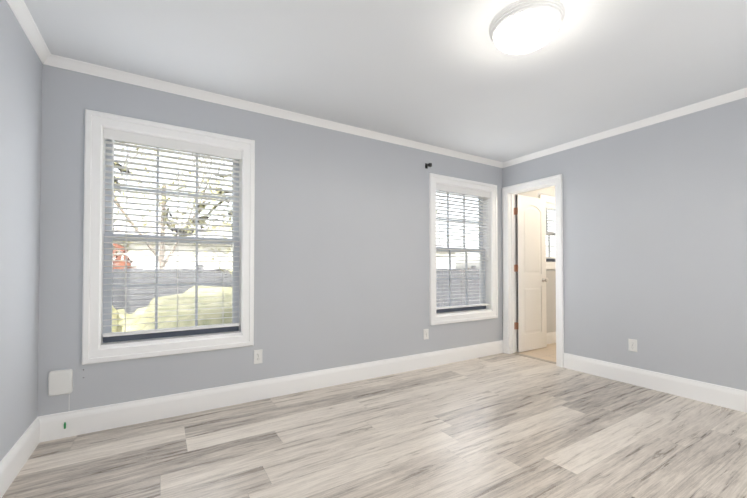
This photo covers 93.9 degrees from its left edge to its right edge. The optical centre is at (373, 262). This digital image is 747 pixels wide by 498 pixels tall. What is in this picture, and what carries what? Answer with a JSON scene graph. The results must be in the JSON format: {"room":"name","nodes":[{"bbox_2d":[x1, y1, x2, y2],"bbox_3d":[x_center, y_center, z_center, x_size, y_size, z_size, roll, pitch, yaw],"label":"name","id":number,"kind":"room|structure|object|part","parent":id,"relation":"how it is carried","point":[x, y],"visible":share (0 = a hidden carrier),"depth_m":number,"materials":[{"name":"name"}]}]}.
{"room":"empty bedroom","nodes":[
{"label":"empty bedroom","id":0,"kind":"room"},
{"bbox_2d":[0,0,42,460],"bbox_3d":[-1.193,-0.122,0.544,0.180,2.440,3.770,1,-1,-32],"label":"wall","id":1,"kind":"structure","parent":0,"point":[21,66],"depth_m":1.86,"materials":[{"name":"paint"}]},
{"bbox_2d":[0,416,43,497],"bbox_3d":[-1.159,1.020,0.658,0.015,0.160,3.540,1,-1,-32],"label":"baseboard","id":2,"kind":"structure","parent":1,"relation":"attached to","point":[40,429],"depth_m":1.87,"materials":[{"name":"white wood"}]},
{"bbox_2d":[6,0,53,63],"bbox_3d":[-1.146,-1.312,0.703,0.048,0.056,3.480,1,-1,-32],"label":"crown molding","id":3,"kind":"structure","parent":1,"relation":"attached to","point":[21,12],"depth_m":1.94,"materials":[{"name":"white wood"}]},
{"bbox_2d":[37,64,555,415],"bbox_3d":[0.745,-0.068,4.049,7.150,2.440,0.180,1,-1,-32],"label":"wall","id":4,"kind":"structure","parent":0,"point":[341,249],"depth_m":3.04,"materials":[{"name":"paint"}]},
{"bbox_2d":[48,369,83,428],"bbox_3d":[-1.977,0.877,2.245,0.174,0.374,0.024,1,-1,-32],"label":"sensor","id":5,"kind":"object","parent":4,"relation":"attached to","point":[60,382],"visible":0.98,"depth_m":2.22,"materials":[{"name":"white plastic"}]},
{"bbox_2d":[82,109,254,364],"bbox_3d":[-1.502,-0.167,2.674,1.090,1.685,0.238,1,-1,-32],"label":"window","id":6,"kind":"structure","parent":4,"relation":"in","point":[96,122],"depth_m":2.55,"materials":[{"name":"white wood"}]},
{"bbox_3d":[-1.511,0.176,2.683,0.900,0.750,0.033,1,-1,-32],"label":"window sash","id":7,"kind":"part","parent":6,"relation":"part of","materials":[{"name":"clear glass"}]},
{"bbox_2d":[103,326,238,342],"bbox_3d":[-1.500,0.539,2.660,0.896,0.048,0.007,1,-1,-32],"label":"rail","id":8,"kind":"object","parent":6,"relation":"attached to","point":[163,334],"visible":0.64,"depth_m":2.62,"materials":[{"name":"grey metal"}]},
{"bbox_3d":[-1.529,-0.534,2.724,0.900,0.760,0.033,1,-1,-32],"label":"window sash","id":9,"kind":"part","parent":6,"relation":"part of","materials":[{"name":"clear glass"}]},
{"bbox_2d":[103,128,241,336],"bbox_3d":[-1.476,-0.201,2.632,0.896,1.426,0.068,1,-1,-32],"label":"window blind slats","id":10,"kind":"object","parent":6,"relation":"attached to","point":[138,139],"visible":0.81,"depth_m":2.60,"materials":[{"name":"white plastic"}]},
{"bbox_2d":[111,140,127,333],"bbox_3d":[-1.761,-0.180,2.434,0.042,1.359,0.110,0,-1,16],"label":"blind cord","id":11,"kind":"object","parent":10,"relation":"attached to","point":[113,140],"depth_m":2.44,"materials":[{"name":"white fabric"}]},
{"bbox_2d":[177,150,179,319],"bbox_3d":[-1.476,-0.177,2.637,0.007,1.359,0.055,1,-1,-32],"label":"blind cord","id":12,"kind":"object","parent":10,"relation":"attached to","point":[178,234],"depth_m":2.62,"materials":[{"name":"white fabric"}]},
{"bbox_2d":[222,157,233,325],"bbox_3d":[-1.173,-0.175,2.797,0.105,1.359,0.042,0,-1,10],"label":"blind cord","id":13,"kind":"object","parent":10,"relation":"attached to","point":[223,157],"depth_m":2.80,"materials":[{"name":"white fabric"}]},
{"bbox_3d":[-1.511,0.172,2.683,0.804,0.663,0.004,1,-1,-32],"label":"lower window sash glass","id":14,"kind":"part","parent":6,"relation":"part of","materials":[{"name":"clear glass"}]},
{"bbox_3d":[-1.529,-0.538,2.724,0.804,0.673,0.004,1,-1,-32],"label":"upper window sash glass","id":15,"kind":"part","parent":6,"relation":"part of","materials":[{"name":"clear glass"}]},
{"bbox_2d":[254,349,262,363],"bbox_3d":[-0.953,0.779,2.884,0.070,0.114,0.008,1,-1,-32],"label":"electrical outlet","id":16,"kind":"object","parent":4,"relation":"attached to","point":[257,356],"visible":1,"depth_m":2.88,"materials":[{"name":"white plastic"}]},
{"bbox_2d":[41,55,501,167],"bbox_3d":[-0.201,-1.271,3.353,4.430,0.056,0.048,1,-1,-32],"label":"crown molding","id":17,"kind":"structure","parent":4,"relation":"attached to","point":[59,61],"depth_m":2.82,"materials":[{"name":"white wood"}]},
{"bbox_2d":[44,340,502,441],"bbox_3d":[-0.210,1.061,3.331,4.430,0.160,0.015,1,-1,-32],"label":"baseboard","id":18,"kind":"structure","parent":4,"relation":"attached to","point":[94,419],"depth_m":2.78,"materials":[{"name":"white wood"}]},
{"bbox_2d":[423,329,428,339],"bbox_3d":[0.577,0.787,3.822,0.070,0.114,0.008,1,-1,-32],"label":"electrical outlet","id":19,"kind":"object","parent":4,"relation":"attached to","point":[425,334],"visible":1,"depth_m":3.82,"materials":[{"name":"white plastic"}]},
{"bbox_2d":[425,163,431,168],"bbox_3d":[0.605,-1.066,3.833,0.040,0.056,0.068,1,-1,-32],"label":"bracket","id":20,"kind":"object","parent":4,"relation":"attached to","point":[428,165],"visible":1,"depth_m":3.82,"materials":[{"name":"black metal"}]},
{"bbox_2d":[429,173,497,325],"bbox_3d":[1.043,-0.142,4.234,1.110,1.685,0.238,1,-1,-32],"label":"window","id":21,"kind":"structure","parent":4,"relation":"in","point":[434,179],"depth_m":4.27,"materials":[{"name":"white wood"}]},
{"bbox_3d":[1.016,-0.514,4.284,0.824,0.673,0.004,1,-1,-32],"label":"upper window sash glass","id":22,"kind":"part","parent":21,"relation":"part of","materials":[{"name":"clear glass"}]},
{"bbox_3d":[1.034,0.196,4.243,0.824,0.663,0.004,1,-1,-32],"label":"lower window sash glass","id":23,"kind":"part","parent":21,"relation":"part of","materials":[{"name":"clear glass"}]},
{"bbox_3d":[1.016,-0.510,4.284,0.920,0.760,0.033,1,-1,-32],"label":"window sash","id":24,"kind":"part","parent":21,"relation":"part of","materials":[{"name":"clear glass"}]},
{"bbox_3d":[1.034,0.200,4.243,0.920,0.750,0.033,1,-1,-32],"label":"window sash","id":25,"kind":"part","parent":21,"relation":"part of","materials":[{"name":"clear glass"}]},
{"bbox_2d":[436,306,485,312],"bbox_3d":[1.045,0.563,4.220,0.916,0.048,0.007,1,-1,-32],"label":"track","id":26,"kind":"object","parent":21,"relation":"attached to","point":[459,309],"visible":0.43,"depth_m":4.22,"materials":[{"name":"grey metal"}]},
{"bbox_2d":[436,183,489,309],"bbox_3d":[1.069,-0.177,4.192,0.916,1.426,0.068,1,-1,-32],"label":"window blind slats","id":27,"kind":"object","parent":21,"relation":"attached to","point":[459,190],"visible":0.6,"depth_m":4.18,"materials":[{"name":"white plastic"}]},
{"bbox_2d":[439,192,439,244],"bbox_3d":[0.775,-0.156,3.989,0.042,1.359,0.109,0,-1,16],"label":"blind cord","id":28,"kind":"object","parent":27,"relation":"attached to","point":[439,192],"depth_m":3.95,"materials":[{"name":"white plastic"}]},
{"bbox_2d":[460,194,463,286],"bbox_3d":[1.069,-0.153,4.197,0.007,1.359,0.055,1,-1,-32],"label":"blind cord","id":29,"kind":"object","parent":27,"relation":"attached to","point":[462,240],"depth_m":4.20,"materials":[{"name":"white fabric"}]},
{"bbox_2d":[479,197,487,292],"bbox_3d":[1.381,-0.151,4.362,0.105,1.359,0.042,0,-1,10],"label":"blind cord","id":30,"kind":"object","parent":27,"relation":"attached to","point":[482,197],"depth_m":4.37,"materials":[{"name":"white fabric"}]},
{"bbox_2d":[539,194,555,269],"bbox_3d":[2.646,-0.425,5.221,0.840,1.060,0.238,1,-1,-32],"label":"bathroom window","id":31,"kind":"structure","parent":4,"relation":"in","point":[550,261],"depth_m":5.12,"materials":[{"name":"white"}]},
{"bbox_3d":[2.618,-0.636,5.269,0.650,0.447,0.033,1,-1,-32],"label":"sash","id":32,"kind":"part","parent":31,"relation":"part of","materials":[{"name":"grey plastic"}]},
{"bbox_3d":[2.637,-0.238,5.233,0.650,0.437,0.033,1,-1,-32],"label":"sash","id":33,"kind":"part","parent":31,"relation":"part of","materials":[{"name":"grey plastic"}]},
{"bbox_2d":[547,332,555,343],"bbox_3d":[2.761,1.089,5.152,2.300,0.160,0.015,1,-1,-32],"label":"baseboard","id":34,"kind":"structure","parent":4,"relation":"attached to","point":[551,337],"depth_m":5.02,"materials":[{"name":"white wood"}]},
{"bbox_2d":[2,343,746,497],"bbox_3d":[1.772,1.176,2.354,7.150,0.100,3.790,1,-1,-32],"label":"floor","id":35,"kind":"structure","parent":0,"point":[502,425],"depth_m":2.14,"materials":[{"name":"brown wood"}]},
{"bbox_2d":[24,0,746,161],"bbox_3d":[1.730,-1.373,2.462,7.150,0.120,3.950,1,-1,-32],"label":"ceiling","id":36,"kind":"structure","parent":0,"point":[447,74],"depth_m":2.25,"materials":[{"name":"paint"}]},
{"bbox_2d":[489,0,564,53],"bbox_3d":[0.837,-1.257,1.918,0.384,0.128,0.384,1,-1,-32],"label":"ceiling light","id":37,"kind":"object","parent":36,"relation":"attached to","point":[521,26],"visible":1,"depth_m":1.82,"materials":[{"name":"white glass"}]},
{"bbox_2d":[515,186,555,332],"bbox_3d":[2.241,-0.071,3.822,0.004,2.440,1.710,1,-1,-32],"label":"wall","id":38,"kind":"structure","parent":0,"point":[551,301],"depth_m":4.08,"materials":[{"name":"paint"}]},
{"bbox_2d":[502,97,746,390],"bbox_3d":[2.664,-0.084,3.014,0.120,2.440,3.590,1,-1,-32],"label":"wall","id":39,"kind":"structure","parent":0,"point":[655,241],"depth_m":3.09,"materials":[{"name":"paint"}]},
{"bbox_2d":[514,195,546,351],"bbox_3d":[2.077,0.141,4.624,0.646,2.020,0.042,1,-1,-32],"label":"door leaf","id":40,"kind":"structure","parent":39,"relation":"in","point":[531,330],"depth_m":4.60,"materials":[{"name":"white wood"}]},
{"bbox_3d":[1.822,0.076,4.471,0.049,1.565,0.039,1,-1,-32],"label":"door hinges","id":41,"kind":"part","parent":40,"relation":"part of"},
{"bbox_2d":[502,174,563,367],"bbox_3d":[1.935,0.092,4.201,0.172,2.125,0.780,1,-1,-32],"label":"door frame","id":42,"kind":"structure","parent":39,"relation":"attached to","point":[557,180],"depth_m":4.42,"materials":[{"name":"white wood"}]},
{"bbox_2d":[502,88,746,167],"bbox_3d":[2.590,-1.276,2.993,0.048,0.056,3.480,1,-1,-32],"label":"crown molding","id":43,"kind":"structure","parent":39,"relation":"attached to","point":[742,93],"depth_m":3.21,"materials":[{"name":"white wood"}]},
{"bbox_2d":[628,339,636,351],"bbox_3d":[2.426,0.776,3.266,0.008,0.114,0.070,1,-1,-32],"label":"electrical outlet","id":44,"kind":"object","parent":39,"relation":"attached to","point":[632,344],"visible":1,"depth_m":3.26,"materials":[{"name":"white plastic"}]},
{"bbox_2d":[564,353,746,412],"bbox_3d":[2.806,1.050,2.635,0.015,0.160,2.765,1,-1,-32],"label":"baseboard","id":45,"kind":"structure","parent":39,"relation":"attached to","point":[727,397],"depth_m":3.06,"materials":[{"name":"white wood"}]},
{"label":"outside","id":46,"kind":"structure","parent":0,"visible":0},
{"bbox_3d":[-9.300,2.041,19.548,55.000,0.200,36.760,1,-1,-32],"label":"terrain","id":47,"kind":"structure","parent":46,"visible":0},
{"bbox_2d":[112,286,231,331],"bbox_3d":[-2.888,1.011,4.582,5.888,1.781,2.911,1,-1,-32],"label":"bushes","id":48,"kind":"object","parent":47,"relation":"on","point":[205,296],"depth_m":4.13,"materials":[{"name":"plant"}]},
{"bbox_2d":[114,142,437,273],"bbox_3d":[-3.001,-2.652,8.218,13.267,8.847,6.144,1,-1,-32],"label":"trees","id":49,"kind":"object","parent":47,"relation":"on","point":[161,252],"depth_m":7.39,"materials":[{"name":"beige plant"}]},
{"bbox_2d":[113,244,136,269],"bbox_3d":[-5.332,-0.023,5.955,2.125,1.313,1.638,1,-1,-32],"label":"maple leaves","id":50,"kind":"object","parent":49,"relation":"attached to","point":[120,257],"depth_m":6.23,"materials":[{"name":"red plant"}]},
{"bbox_2d":[113,241,454,268],"bbox_3d":[-8.425,0.625,15.273,26.000,2.500,7.000,1,-1,-32],"label":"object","id":51,"kind":"structure","parent":47,"relation":"on","point":[174,258],"depth_m":12.30,"materials":[{"name":"white"}]},
{"bbox_2d":[114,217,458,252],"bbox_3d":[-8.425,-1.224,15.302,27.000,1.200,7.800,1,-1,-32],"label":"roof","id":52,"kind":"structure","parent":51,"relation":"on","point":[178,226],"depth_m":13.52,"materials":[{"name":"grey"}]},
{"bbox_2d":[112,265,479,313],"bbox_3d":[-6.649,0.857,4.338,25.600,1.700,0.108,1,-1,-32],"label":"fence","id":53,"kind":"object","parent":47,"relation":"on","point":[473,285],"depth_m":6.25,"materials":[{"name":"grey wood"}]}
]}

